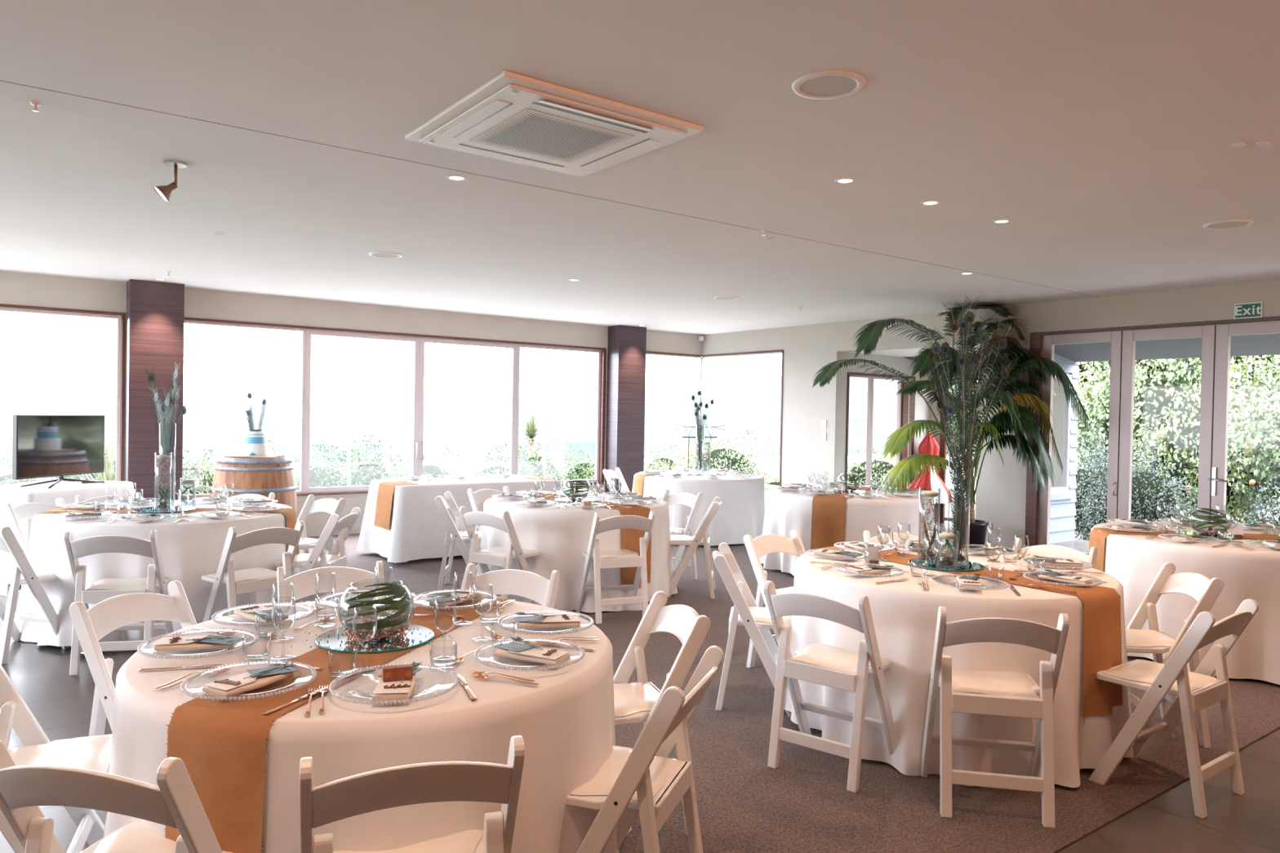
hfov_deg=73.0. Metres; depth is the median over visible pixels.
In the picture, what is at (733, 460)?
shrub
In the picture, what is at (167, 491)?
strap leaf
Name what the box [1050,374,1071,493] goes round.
window
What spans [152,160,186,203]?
ceiling spotlight
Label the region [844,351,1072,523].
window frame
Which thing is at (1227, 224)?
grille
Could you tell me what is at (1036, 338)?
trim
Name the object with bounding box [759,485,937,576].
tablecloth
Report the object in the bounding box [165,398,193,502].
feather
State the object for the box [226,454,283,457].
woven mat
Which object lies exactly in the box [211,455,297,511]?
wine barrel
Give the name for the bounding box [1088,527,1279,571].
table runner
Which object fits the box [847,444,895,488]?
shrub
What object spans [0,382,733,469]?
hill
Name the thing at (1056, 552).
folding chair
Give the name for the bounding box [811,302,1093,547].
potted palm
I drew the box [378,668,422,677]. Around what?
menu card
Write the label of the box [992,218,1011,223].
recessed light
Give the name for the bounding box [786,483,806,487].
folded napkin
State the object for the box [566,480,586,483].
strap leaf
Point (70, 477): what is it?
shrub
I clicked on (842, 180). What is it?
recessed light
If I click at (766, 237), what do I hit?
recessed light
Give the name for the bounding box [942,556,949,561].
river stone
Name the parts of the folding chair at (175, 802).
rail, leg, backrest, seat frame, leg, rail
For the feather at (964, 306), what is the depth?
4.29 m
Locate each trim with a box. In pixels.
[0,80,1097,297]
[0,303,125,481]
[182,317,606,500]
[645,349,783,486]
[844,372,915,484]
[900,377,947,524]
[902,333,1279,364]
[1024,315,1279,547]
[1036,334,1043,545]
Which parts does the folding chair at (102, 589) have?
rail, leg, backrest, seat frame, leg, rail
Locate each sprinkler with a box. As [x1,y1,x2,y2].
[29,101,41,111]
[760,229,767,235]
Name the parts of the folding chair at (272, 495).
rail, backrest, rail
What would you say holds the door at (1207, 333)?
in the wall at (1001, 491)
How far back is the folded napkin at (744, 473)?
10.47 m
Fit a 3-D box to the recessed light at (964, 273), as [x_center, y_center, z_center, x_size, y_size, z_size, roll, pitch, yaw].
[2.727,-1.278,7.224,0.110,0.006,0.110,0,1,-37]
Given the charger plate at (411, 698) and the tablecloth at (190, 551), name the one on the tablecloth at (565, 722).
the charger plate at (411, 698)
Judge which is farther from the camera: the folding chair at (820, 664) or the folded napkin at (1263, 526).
the folded napkin at (1263, 526)
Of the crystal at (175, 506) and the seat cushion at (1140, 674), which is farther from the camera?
the crystal at (175, 506)
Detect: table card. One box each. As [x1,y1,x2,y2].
[838,483,844,493]
[866,546,879,565]
[1231,524,1243,538]
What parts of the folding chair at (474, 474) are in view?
backrest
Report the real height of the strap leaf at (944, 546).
0.111 m
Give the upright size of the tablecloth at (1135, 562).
0.745 m
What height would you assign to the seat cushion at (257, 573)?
0.017 m
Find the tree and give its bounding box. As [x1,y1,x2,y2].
[518,411,549,457]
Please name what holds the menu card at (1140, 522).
on the folded napkin at (1126, 521)
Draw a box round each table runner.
[37,507,299,554]
[163,595,512,852]
[373,480,418,529]
[515,493,651,588]
[524,476,559,479]
[633,473,757,496]
[810,485,874,551]
[819,545,1123,718]
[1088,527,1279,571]
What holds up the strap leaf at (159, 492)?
in the glass cylinder at (155, 452)
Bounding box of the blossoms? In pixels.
[1156,387,1255,489]
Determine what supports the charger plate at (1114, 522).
on the tablecloth at (1135, 562)
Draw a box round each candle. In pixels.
[155,454,170,458]
[181,478,195,484]
[920,490,938,497]
[937,531,956,539]
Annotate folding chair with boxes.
[0,526,71,664]
[0,663,111,852]
[0,741,231,852]
[2,497,66,613]
[63,530,173,675]
[69,580,196,736]
[75,492,142,503]
[201,520,303,622]
[221,490,275,501]
[273,506,360,603]
[276,560,385,604]
[297,494,346,599]
[299,735,524,852]
[382,475,424,479]
[428,473,468,478]
[435,491,482,592]
[458,506,541,605]
[460,563,559,608]
[466,485,510,566]
[472,471,510,476]
[566,645,724,852]
[575,511,654,623]
[602,466,631,495]
[613,591,710,835]
[661,488,702,580]
[667,497,722,599]
[712,542,791,717]
[743,528,805,668]
[764,580,894,792]
[862,530,936,546]
[920,606,1069,828]
[1012,537,1097,568]
[1088,599,1258,818]
[1124,562,1224,748]
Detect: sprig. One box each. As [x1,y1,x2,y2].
[155,458,170,492]
[702,444,709,467]
[920,498,937,551]
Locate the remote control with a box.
[80,480,104,483]
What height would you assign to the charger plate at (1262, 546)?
0.026 m
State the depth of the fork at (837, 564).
4.12 m
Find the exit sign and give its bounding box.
[1233,302,1262,319]
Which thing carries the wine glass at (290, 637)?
on the tablecloth at (565, 722)
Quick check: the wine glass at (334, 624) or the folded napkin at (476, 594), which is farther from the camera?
the folded napkin at (476, 594)
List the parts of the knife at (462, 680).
blade, handle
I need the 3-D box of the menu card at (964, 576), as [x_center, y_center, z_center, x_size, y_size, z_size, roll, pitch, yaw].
[1.431,0.656,3.752,0.074,0.004,0.105,2,-1,34]
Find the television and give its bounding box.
[12,414,105,488]
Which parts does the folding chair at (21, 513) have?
rail, leg, backrest, rail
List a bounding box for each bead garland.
[343,618,409,642]
[565,493,588,500]
[1191,526,1228,536]
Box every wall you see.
[0,270,702,537]
[701,280,1279,552]
[1049,353,1079,543]
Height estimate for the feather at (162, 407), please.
0.762 m
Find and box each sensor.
[698,336,703,341]
[1231,141,1247,147]
[1255,140,1271,146]
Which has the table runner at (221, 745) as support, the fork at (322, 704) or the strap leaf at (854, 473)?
the fork at (322, 704)
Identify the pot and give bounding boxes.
[951,519,988,547]
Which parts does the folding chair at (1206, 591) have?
rail, seat frame, leg, rail, backrest, leg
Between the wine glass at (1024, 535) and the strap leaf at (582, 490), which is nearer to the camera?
the wine glass at (1024, 535)
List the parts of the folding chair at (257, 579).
rail, leg, seat frame, backrest, rail, leg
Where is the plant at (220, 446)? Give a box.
[189,446,232,493]
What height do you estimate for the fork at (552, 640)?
0.012 m
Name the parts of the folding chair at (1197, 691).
rail, seat frame, leg, rail, backrest, leg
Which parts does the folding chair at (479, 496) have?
rail, leg, backrest, rail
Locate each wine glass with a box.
[104,485,115,511]
[125,484,136,508]
[223,484,234,509]
[271,582,293,642]
[271,596,296,661]
[314,573,336,627]
[352,605,377,673]
[373,565,392,618]
[432,597,456,662]
[453,572,472,625]
[471,582,493,641]
[877,524,890,560]
[879,530,893,567]
[897,524,910,556]
[923,537,938,576]
[985,539,1000,578]
[986,528,1000,562]
[1013,534,1028,572]
[1156,504,1168,531]
[1174,503,1186,528]
[1224,513,1238,542]
[1261,507,1273,534]
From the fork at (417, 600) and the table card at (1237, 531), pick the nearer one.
the fork at (417, 600)
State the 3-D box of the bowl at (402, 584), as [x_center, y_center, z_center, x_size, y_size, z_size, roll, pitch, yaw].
[-0.821,0.570,2.696,0.229,0.163,0.229,2,1,35]
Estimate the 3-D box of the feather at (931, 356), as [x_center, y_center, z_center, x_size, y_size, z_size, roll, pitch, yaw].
[1.469,0.082,4.254,0.227,1.122,0.036,1,1,3]
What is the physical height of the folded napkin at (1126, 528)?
0.022 m
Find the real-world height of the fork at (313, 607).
0.012 m
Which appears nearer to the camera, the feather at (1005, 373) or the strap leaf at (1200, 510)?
the feather at (1005, 373)
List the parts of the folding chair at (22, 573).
backrest, rail, leg, seat frame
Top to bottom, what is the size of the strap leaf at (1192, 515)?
0.027 m
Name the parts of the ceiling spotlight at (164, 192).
bulb, lamp shade, stem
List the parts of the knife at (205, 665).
handle, blade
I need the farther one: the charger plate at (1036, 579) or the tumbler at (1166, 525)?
the tumbler at (1166, 525)
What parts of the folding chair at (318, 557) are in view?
seat frame, rail, leg, rail, leg, backrest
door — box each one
[849,374,871,486]
[870,376,902,484]
[1038,330,1122,555]
[1112,324,1216,519]
[1207,320,1279,524]
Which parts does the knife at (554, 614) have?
handle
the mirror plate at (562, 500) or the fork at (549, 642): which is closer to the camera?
the fork at (549, 642)
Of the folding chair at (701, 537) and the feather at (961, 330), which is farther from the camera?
the folding chair at (701, 537)
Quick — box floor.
[0,522,1279,852]
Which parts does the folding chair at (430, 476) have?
backrest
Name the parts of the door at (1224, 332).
handle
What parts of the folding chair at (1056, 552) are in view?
rail, backrest, rail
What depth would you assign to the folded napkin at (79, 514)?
5.33 m
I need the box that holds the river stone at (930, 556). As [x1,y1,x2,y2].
[926,554,933,559]
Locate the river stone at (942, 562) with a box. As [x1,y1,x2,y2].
[938,560,946,564]
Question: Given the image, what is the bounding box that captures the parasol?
[908,427,952,503]
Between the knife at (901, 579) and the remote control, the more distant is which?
the remote control
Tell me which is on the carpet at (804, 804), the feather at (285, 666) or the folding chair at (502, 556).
the folding chair at (502, 556)
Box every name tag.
[168,636,182,643]
[213,679,241,685]
[240,605,258,610]
[383,684,410,688]
[454,591,470,593]
[542,648,557,656]
[561,614,569,619]
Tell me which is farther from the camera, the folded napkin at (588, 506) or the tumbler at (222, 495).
the folded napkin at (588, 506)
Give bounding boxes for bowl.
[271,582,293,614]
[271,596,296,631]
[315,573,336,601]
[337,578,414,639]
[352,605,377,641]
[373,565,392,589]
[433,597,456,631]
[453,572,472,599]
[472,582,493,614]
[562,480,591,499]
[836,473,861,491]
[877,524,890,544]
[924,537,938,558]
[985,539,1000,560]
[986,528,1000,546]
[1013,534,1028,555]
[1188,507,1231,534]
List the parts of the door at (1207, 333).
handle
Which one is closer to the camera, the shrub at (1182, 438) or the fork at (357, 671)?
the fork at (357, 671)
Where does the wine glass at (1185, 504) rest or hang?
on the tablecloth at (1135, 562)
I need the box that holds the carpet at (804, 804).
[102,533,1279,852]
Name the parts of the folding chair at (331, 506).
leg, rail, seat frame, backrest, rail, leg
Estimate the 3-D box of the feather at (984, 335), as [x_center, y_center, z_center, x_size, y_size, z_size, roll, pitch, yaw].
[1.620,0.044,4.177,0.066,1.205,0.183,1,1,-25]
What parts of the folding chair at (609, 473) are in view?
rail, backrest, leg, rail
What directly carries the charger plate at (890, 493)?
on the tablecloth at (784, 512)
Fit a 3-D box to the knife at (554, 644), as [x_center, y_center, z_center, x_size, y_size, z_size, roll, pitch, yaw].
[-0.234,0.668,2.639,0.210,0.003,0.017,1,1,23]
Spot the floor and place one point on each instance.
(61, 703)
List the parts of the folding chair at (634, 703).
seat frame, rail, leg, rail, backrest, leg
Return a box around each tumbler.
[116,506,130,517]
[217,494,228,505]
[242,631,271,661]
[254,612,281,638]
[315,596,338,619]
[327,647,357,678]
[384,595,406,613]
[429,640,457,670]
[478,600,500,623]
[490,618,515,644]
[558,495,568,505]
[864,551,880,565]
[894,539,910,554]
[910,560,927,577]
[985,564,1004,582]
[1002,547,1018,562]
[1027,558,1045,574]
[1164,524,1178,536]
[1170,516,1183,527]
[1217,530,1232,542]
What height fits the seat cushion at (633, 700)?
0.017 m
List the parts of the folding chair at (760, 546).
leg, rail, backrest, rail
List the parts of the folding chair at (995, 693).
rail, leg, seat frame, backrest, leg, rail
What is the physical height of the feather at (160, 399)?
0.752 m
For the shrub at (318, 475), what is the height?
1.543 m
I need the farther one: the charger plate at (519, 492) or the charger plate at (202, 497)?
the charger plate at (519, 492)
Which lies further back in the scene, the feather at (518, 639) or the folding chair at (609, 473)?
the folding chair at (609, 473)
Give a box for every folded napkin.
[60,512,102,518]
[71,502,106,507]
[128,497,149,503]
[130,515,160,521]
[153,635,235,651]
[201,512,229,518]
[202,496,226,502]
[202,671,293,696]
[233,604,288,622]
[240,499,272,504]
[242,506,277,510]
[347,590,372,607]
[371,673,415,699]
[405,476,421,479]
[429,590,480,607]
[452,475,466,478]
[494,648,570,664]
[495,473,511,476]
[497,493,523,497]
[518,615,581,628]
[521,501,546,506]
[524,490,543,494]
[580,502,593,507]
[610,492,635,496]
[620,501,645,505]
[631,496,656,500]
[642,471,660,474]
[649,469,666,471]
[666,474,681,476]
[706,475,717,478]
[733,474,751,476]
[737,471,753,474]
[777,486,799,489]
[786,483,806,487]
[805,491,825,494]
[813,549,857,558]
[844,542,880,551]
[844,565,890,575]
[858,493,873,497]
[869,484,885,488]
[893,492,917,496]
[897,488,919,492]
[906,540,927,549]
[955,576,981,590]
[968,545,1001,554]
[1034,560,1083,566]
[1038,574,1093,586]
[1111,525,1149,531]
[1114,519,1149,525]
[1171,535,1203,542]
[1172,518,1194,524]
[1245,523,1271,528]
[1262,541,1279,549]
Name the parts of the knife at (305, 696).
handle, blade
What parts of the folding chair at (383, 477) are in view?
backrest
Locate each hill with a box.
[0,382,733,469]
[341,375,1100,464]
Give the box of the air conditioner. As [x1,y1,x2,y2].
[404,70,704,177]
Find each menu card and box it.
[88,502,106,506]
[133,498,146,501]
[195,635,243,644]
[199,497,216,499]
[237,499,253,502]
[245,665,297,676]
[259,608,287,619]
[345,596,374,604]
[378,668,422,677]
[426,595,462,604]
[493,642,534,652]
[510,616,546,622]
[838,551,861,555]
[861,544,879,548]
[865,564,893,568]
[908,542,925,546]
[959,575,981,580]
[966,546,991,551]
[1032,559,1056,561]
[1035,572,1062,576]
[1133,520,1150,523]
[1178,520,1191,522]
[1243,524,1262,526]
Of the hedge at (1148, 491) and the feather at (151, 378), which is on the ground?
the hedge at (1148, 491)
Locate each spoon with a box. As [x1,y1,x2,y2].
[265,634,276,650]
[267,660,323,670]
[293,617,330,631]
[354,610,399,617]
[413,613,464,617]
[450,648,484,663]
[484,626,503,639]
[963,555,996,559]
[1008,573,1022,579]
[1011,564,1036,570]
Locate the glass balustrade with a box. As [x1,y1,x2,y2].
[80,441,572,486]
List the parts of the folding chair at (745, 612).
backrest, leg, leg, rail, seat frame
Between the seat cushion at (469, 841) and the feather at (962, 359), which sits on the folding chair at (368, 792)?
the seat cushion at (469, 841)
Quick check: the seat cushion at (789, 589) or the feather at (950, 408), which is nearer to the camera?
the feather at (950, 408)
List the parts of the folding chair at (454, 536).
leg, backrest, leg, rail, seat frame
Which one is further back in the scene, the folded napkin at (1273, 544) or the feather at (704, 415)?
the feather at (704, 415)
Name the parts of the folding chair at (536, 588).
rail, backrest, rail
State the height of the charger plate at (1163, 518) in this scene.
0.026 m
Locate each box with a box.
[381,664,413,681]
[580,500,591,506]
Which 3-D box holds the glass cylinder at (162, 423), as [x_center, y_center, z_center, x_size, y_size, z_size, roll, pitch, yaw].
[-3.256,0.269,5.963,0.100,0.581,0.100,0,1,-37]
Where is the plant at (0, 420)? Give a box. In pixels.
[0,420,16,484]
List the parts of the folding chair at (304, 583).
rail, rail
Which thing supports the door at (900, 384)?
in the window frame at (901, 364)
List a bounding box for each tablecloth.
[0,480,134,573]
[13,499,302,653]
[103,595,631,852]
[356,475,563,563]
[476,492,677,613]
[631,471,764,546]
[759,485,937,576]
[783,544,1134,787]
[1090,521,1279,684]
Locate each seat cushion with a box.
[0,569,55,582]
[6,733,111,773]
[85,577,168,590]
[93,822,231,852]
[204,567,276,582]
[276,553,341,563]
[298,537,318,546]
[333,829,482,852]
[450,530,482,537]
[477,546,537,556]
[569,745,682,800]
[585,549,638,558]
[613,682,657,717]
[670,527,684,533]
[670,534,702,542]
[737,606,791,625]
[775,586,793,594]
[789,642,887,672]
[939,668,1038,697]
[1099,659,1219,691]
[1124,628,1174,647]
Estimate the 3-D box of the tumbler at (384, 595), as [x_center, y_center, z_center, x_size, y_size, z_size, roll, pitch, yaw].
[-0.857,0.618,3.033,0.076,0.066,0.076,1,1,12]
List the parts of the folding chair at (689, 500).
rail, seat frame, backrest, rail, leg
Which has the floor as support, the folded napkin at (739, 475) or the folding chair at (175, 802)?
the folding chair at (175, 802)
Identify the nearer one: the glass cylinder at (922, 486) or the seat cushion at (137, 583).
the glass cylinder at (922, 486)
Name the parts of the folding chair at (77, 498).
rail, backrest, rail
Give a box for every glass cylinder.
[154,452,171,510]
[158,422,176,507]
[179,477,195,507]
[695,425,704,473]
[702,440,711,474]
[917,486,940,561]
[935,529,958,568]
[946,444,971,564]
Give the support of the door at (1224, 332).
in the wall at (1001, 491)
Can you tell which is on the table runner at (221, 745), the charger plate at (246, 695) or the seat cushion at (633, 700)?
the charger plate at (246, 695)
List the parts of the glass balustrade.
post, post, post, post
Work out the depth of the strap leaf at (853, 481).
8.28 m
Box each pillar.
[124,279,184,501]
[604,324,646,493]
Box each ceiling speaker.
[368,251,403,258]
[713,295,739,299]
[791,70,865,99]
[1202,218,1254,230]
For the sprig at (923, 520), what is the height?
0.276 m
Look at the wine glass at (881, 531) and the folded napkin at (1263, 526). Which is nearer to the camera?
the wine glass at (881, 531)
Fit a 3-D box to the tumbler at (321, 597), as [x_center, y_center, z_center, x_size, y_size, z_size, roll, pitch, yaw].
[-1.061,0.616,2.933,0.076,0.066,0.076,1,1,-25]
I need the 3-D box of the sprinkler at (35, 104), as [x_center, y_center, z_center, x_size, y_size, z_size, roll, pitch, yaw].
[-2.475,-1.309,3.545,0.040,0.034,0.040,0,1,-37]
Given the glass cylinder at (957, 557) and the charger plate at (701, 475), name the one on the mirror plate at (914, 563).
the glass cylinder at (957, 557)
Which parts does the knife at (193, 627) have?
handle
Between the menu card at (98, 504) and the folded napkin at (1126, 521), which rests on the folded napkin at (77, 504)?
the menu card at (98, 504)
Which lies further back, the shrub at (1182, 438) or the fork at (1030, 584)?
the shrub at (1182, 438)
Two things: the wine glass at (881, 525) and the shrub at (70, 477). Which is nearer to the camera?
the wine glass at (881, 525)
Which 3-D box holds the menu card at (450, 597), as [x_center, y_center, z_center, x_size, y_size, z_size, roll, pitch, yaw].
[-0.709,0.624,3.126,0.074,0.007,0.105,2,1,42]
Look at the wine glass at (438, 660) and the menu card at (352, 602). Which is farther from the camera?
the menu card at (352, 602)
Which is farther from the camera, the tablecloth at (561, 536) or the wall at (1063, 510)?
the wall at (1063, 510)
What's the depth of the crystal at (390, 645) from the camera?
2.62 m
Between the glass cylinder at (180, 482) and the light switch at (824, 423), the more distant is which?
the light switch at (824, 423)
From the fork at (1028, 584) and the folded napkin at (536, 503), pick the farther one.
the folded napkin at (536, 503)
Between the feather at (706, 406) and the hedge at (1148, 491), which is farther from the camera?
the hedge at (1148, 491)
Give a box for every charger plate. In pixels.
[52,511,112,519]
[62,502,117,509]
[114,497,164,503]
[117,513,175,522]
[137,627,258,659]
[180,660,317,701]
[186,511,241,519]
[192,497,235,502]
[211,602,314,626]
[230,498,277,505]
[232,505,283,512]
[317,589,406,609]
[328,663,459,705]
[399,476,429,479]
[409,589,497,609]
[446,475,474,479]
[473,638,585,671]
[488,474,517,477]
[491,493,528,499]
[497,609,594,635]
[515,500,556,506]
[516,490,551,495]
[555,489,592,494]
[566,502,606,508]
[604,492,639,497]
[611,499,652,505]
[623,496,662,501]
[698,475,725,478]
[711,470,733,472]
[728,474,755,477]
[773,486,806,490]
[782,483,813,488]
[800,490,834,495]
[805,548,866,559]
[833,563,904,577]
[834,541,894,551]
[849,493,884,497]
[886,492,921,497]
[887,540,945,551]
[929,574,1008,590]
[961,544,1017,555]
[1021,556,1093,569]
[1022,571,1102,586]
[1104,524,1159,533]
[1109,519,1159,526]
[1158,533,1217,542]
[1159,518,1199,525]
[1234,523,1279,530]
[1243,539,1279,550]
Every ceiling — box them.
[0,0,1279,334]
[848,344,979,356]
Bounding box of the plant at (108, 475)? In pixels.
[43,413,194,480]
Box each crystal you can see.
[133,506,192,512]
[290,619,453,659]
[911,557,985,569]
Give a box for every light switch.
[821,419,826,429]
[821,431,826,440]
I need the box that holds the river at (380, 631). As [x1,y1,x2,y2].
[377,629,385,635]
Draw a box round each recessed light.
[210,231,227,235]
[445,174,466,180]
[568,278,579,280]
[764,236,775,239]
[834,177,856,183]
[920,200,940,204]
[960,271,973,274]
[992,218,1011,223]
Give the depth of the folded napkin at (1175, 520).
6.14 m
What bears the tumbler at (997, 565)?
on the tablecloth at (904, 614)
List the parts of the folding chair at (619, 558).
rail, leg, seat frame, backrest, leg, rail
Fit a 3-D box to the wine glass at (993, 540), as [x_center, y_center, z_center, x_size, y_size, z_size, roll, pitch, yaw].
[1.596,0.602,3.914,0.065,0.170,0.065,1,1,11]
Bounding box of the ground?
[0,450,1279,540]
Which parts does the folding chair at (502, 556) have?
leg, rail, backrest, leg, seat frame, rail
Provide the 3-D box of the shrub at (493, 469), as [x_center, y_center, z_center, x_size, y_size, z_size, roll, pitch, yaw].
[-2.423,1.008,15.011,1.555,1.506,1.631,2,1,38]
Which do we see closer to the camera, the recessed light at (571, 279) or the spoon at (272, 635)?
the spoon at (272, 635)
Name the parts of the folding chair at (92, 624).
rail, leg, backrest, rail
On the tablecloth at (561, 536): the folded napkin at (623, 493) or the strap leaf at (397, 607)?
the folded napkin at (623, 493)
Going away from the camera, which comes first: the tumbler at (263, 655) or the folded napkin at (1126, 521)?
the tumbler at (263, 655)
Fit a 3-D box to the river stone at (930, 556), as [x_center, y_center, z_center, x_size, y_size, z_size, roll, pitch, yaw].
[1.442,0.647,4.309,0.027,0.026,0.029,1,1,22]
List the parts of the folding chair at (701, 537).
seat frame, rail, leg, leg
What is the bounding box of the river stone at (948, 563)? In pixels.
[945,560,952,565]
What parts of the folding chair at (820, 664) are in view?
leg, rail, backrest, seat frame, leg, rail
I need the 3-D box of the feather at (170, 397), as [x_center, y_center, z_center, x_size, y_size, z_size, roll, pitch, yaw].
[-3.240,0.123,5.951,0.078,0.813,0.033,1,1,-2]
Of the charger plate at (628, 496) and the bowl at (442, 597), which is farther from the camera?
the charger plate at (628, 496)
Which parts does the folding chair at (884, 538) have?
rail, backrest, rail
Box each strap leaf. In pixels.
[155,475,168,503]
[155,476,169,503]
[156,482,169,504]
[181,485,191,502]
[183,485,195,502]
[342,589,405,602]
[342,601,409,624]
[344,614,407,629]
[346,586,406,616]
[346,608,408,626]
[353,593,409,625]
[354,582,404,603]
[360,600,410,609]
[564,485,589,488]
[564,486,581,489]
[564,487,588,497]
[564,489,589,492]
[565,482,585,484]
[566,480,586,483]
[567,492,582,496]
[577,481,589,490]
[840,472,856,480]
[841,478,858,483]
[845,480,859,484]
[923,507,932,551]
[925,515,935,554]
[938,539,949,559]
[945,539,955,559]
[1191,515,1228,518]
[1191,515,1228,521]
[1191,517,1225,521]
[1191,521,1228,524]
[1195,508,1228,521]
[1195,520,1227,529]
[1196,507,1222,516]
[1210,524,1226,530]
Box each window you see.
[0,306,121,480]
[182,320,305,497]
[303,328,420,493]
[417,337,517,478]
[515,343,600,483]
[645,352,702,471]
[699,351,782,487]
[944,445,952,521]
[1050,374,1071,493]
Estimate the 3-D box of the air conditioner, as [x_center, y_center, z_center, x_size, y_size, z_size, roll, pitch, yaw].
[-0.389,-1.268,3.771,0.950,0.044,0.950,0,1,-37]
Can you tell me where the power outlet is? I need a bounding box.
[986,522,991,529]
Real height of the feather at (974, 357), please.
1.098 m
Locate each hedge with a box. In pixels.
[1074,432,1139,539]
[1074,435,1197,540]
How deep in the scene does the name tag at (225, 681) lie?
2.13 m
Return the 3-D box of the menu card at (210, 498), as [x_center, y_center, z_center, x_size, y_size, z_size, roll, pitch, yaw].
[-3.176,0.531,6.382,0.074,0.007,0.105,1,1,20]
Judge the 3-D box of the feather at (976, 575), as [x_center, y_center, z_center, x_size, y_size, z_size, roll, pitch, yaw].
[1.451,0.647,3.727,0.029,0.014,0.150,1,1,27]
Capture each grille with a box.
[372,253,399,257]
[468,108,634,163]
[716,297,736,299]
[800,75,857,96]
[1208,221,1248,228]
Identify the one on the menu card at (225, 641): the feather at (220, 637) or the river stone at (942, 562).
the feather at (220, 637)
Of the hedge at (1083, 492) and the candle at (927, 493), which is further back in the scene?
the hedge at (1083, 492)
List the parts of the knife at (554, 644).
blade, handle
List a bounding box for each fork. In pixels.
[154,666,221,688]
[160,667,230,689]
[165,631,235,636]
[168,629,239,635]
[275,604,320,611]
[284,602,326,609]
[304,687,318,715]
[318,685,328,712]
[344,667,382,674]
[411,593,422,604]
[468,670,534,681]
[471,673,538,684]
[488,600,511,611]
[494,600,515,611]
[536,636,597,643]
[537,639,599,645]
[818,564,852,568]
[822,565,853,569]
[917,580,926,589]
[922,580,929,589]
[1028,584,1076,592]
[1030,583,1075,591]
[1060,570,1102,573]
[1067,571,1100,574]
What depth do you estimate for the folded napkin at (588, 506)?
6.42 m
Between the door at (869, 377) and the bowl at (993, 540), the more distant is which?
the door at (869, 377)
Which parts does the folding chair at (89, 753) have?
leg, rail, seat frame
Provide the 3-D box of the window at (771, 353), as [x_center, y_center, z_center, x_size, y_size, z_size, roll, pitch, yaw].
[1.450,-0.114,12.601,0.030,1.874,1.729,0,1,-37]
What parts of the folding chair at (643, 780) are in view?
seat frame, rail, leg, rail, leg, backrest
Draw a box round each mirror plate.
[132,506,195,513]
[315,623,434,653]
[554,497,598,502]
[687,472,716,475]
[830,489,867,493]
[907,558,984,571]
[1177,530,1243,538]
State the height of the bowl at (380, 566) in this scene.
0.092 m
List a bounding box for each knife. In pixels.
[137,664,224,671]
[191,626,238,635]
[262,687,327,715]
[306,601,314,613]
[457,674,477,699]
[510,613,568,617]
[533,640,595,650]
[808,561,853,564]
[875,578,908,583]
[1009,584,1021,595]
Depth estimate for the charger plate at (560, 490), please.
7.55 m
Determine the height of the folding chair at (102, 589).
0.775 m
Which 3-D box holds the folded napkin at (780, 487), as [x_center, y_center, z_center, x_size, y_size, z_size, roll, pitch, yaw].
[1.437,0.600,8.371,0.203,0.022,0.092,1,1,11]
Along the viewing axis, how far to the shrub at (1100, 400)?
13.70 m
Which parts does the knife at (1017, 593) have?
handle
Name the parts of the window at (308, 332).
handle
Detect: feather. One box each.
[142,366,167,501]
[150,386,167,501]
[155,399,166,495]
[158,397,173,499]
[159,400,168,498]
[162,387,171,501]
[163,374,182,500]
[163,387,174,498]
[165,362,180,496]
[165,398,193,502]
[168,382,182,497]
[185,634,236,640]
[243,662,299,679]
[244,387,255,431]
[244,406,253,431]
[253,608,268,617]
[257,396,268,431]
[400,660,422,682]
[425,593,454,598]
[508,635,542,649]
[515,611,555,617]
[688,389,700,470]
[692,398,702,466]
[692,408,702,468]
[696,385,702,464]
[696,397,704,471]
[696,400,710,467]
[697,413,708,471]
[698,396,715,468]
[830,551,853,554]
[864,564,894,568]
[919,327,965,545]
[919,333,959,546]
[929,375,955,515]
[930,387,964,550]
[933,369,962,549]
[936,327,958,547]
[938,386,962,554]
[941,300,970,555]
[950,291,981,556]
[951,306,977,544]
[951,337,971,552]
[952,314,1008,556]
[952,335,994,554]
[954,299,972,543]
[954,321,1020,545]
[955,310,970,547]
[955,341,987,557]
[958,311,995,554]
[958,353,1022,547]
[960,382,987,549]
[972,573,982,581]
[1031,554,1062,559]
[1042,568,1071,577]
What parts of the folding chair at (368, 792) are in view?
rail, leg, backrest, seat frame, leg, rail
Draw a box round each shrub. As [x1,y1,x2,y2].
[0,453,54,484]
[17,432,115,483]
[182,448,238,494]
[196,437,299,484]
[292,439,364,490]
[325,433,411,486]
[391,446,477,478]
[455,441,537,476]
[502,436,579,479]
[552,446,595,479]
[582,445,651,471]
[644,441,695,471]
[644,462,671,471]
[671,428,779,484]
[673,433,715,471]
[682,462,716,471]
[711,438,760,475]
[744,467,779,485]
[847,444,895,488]
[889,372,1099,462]
[1076,358,1201,518]
[1077,357,1197,439]
[1132,355,1279,526]
[1142,356,1235,395]
[1188,355,1279,419]
[1226,354,1279,528]
[1244,474,1279,528]
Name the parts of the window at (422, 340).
handle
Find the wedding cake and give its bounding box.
[242,429,267,456]

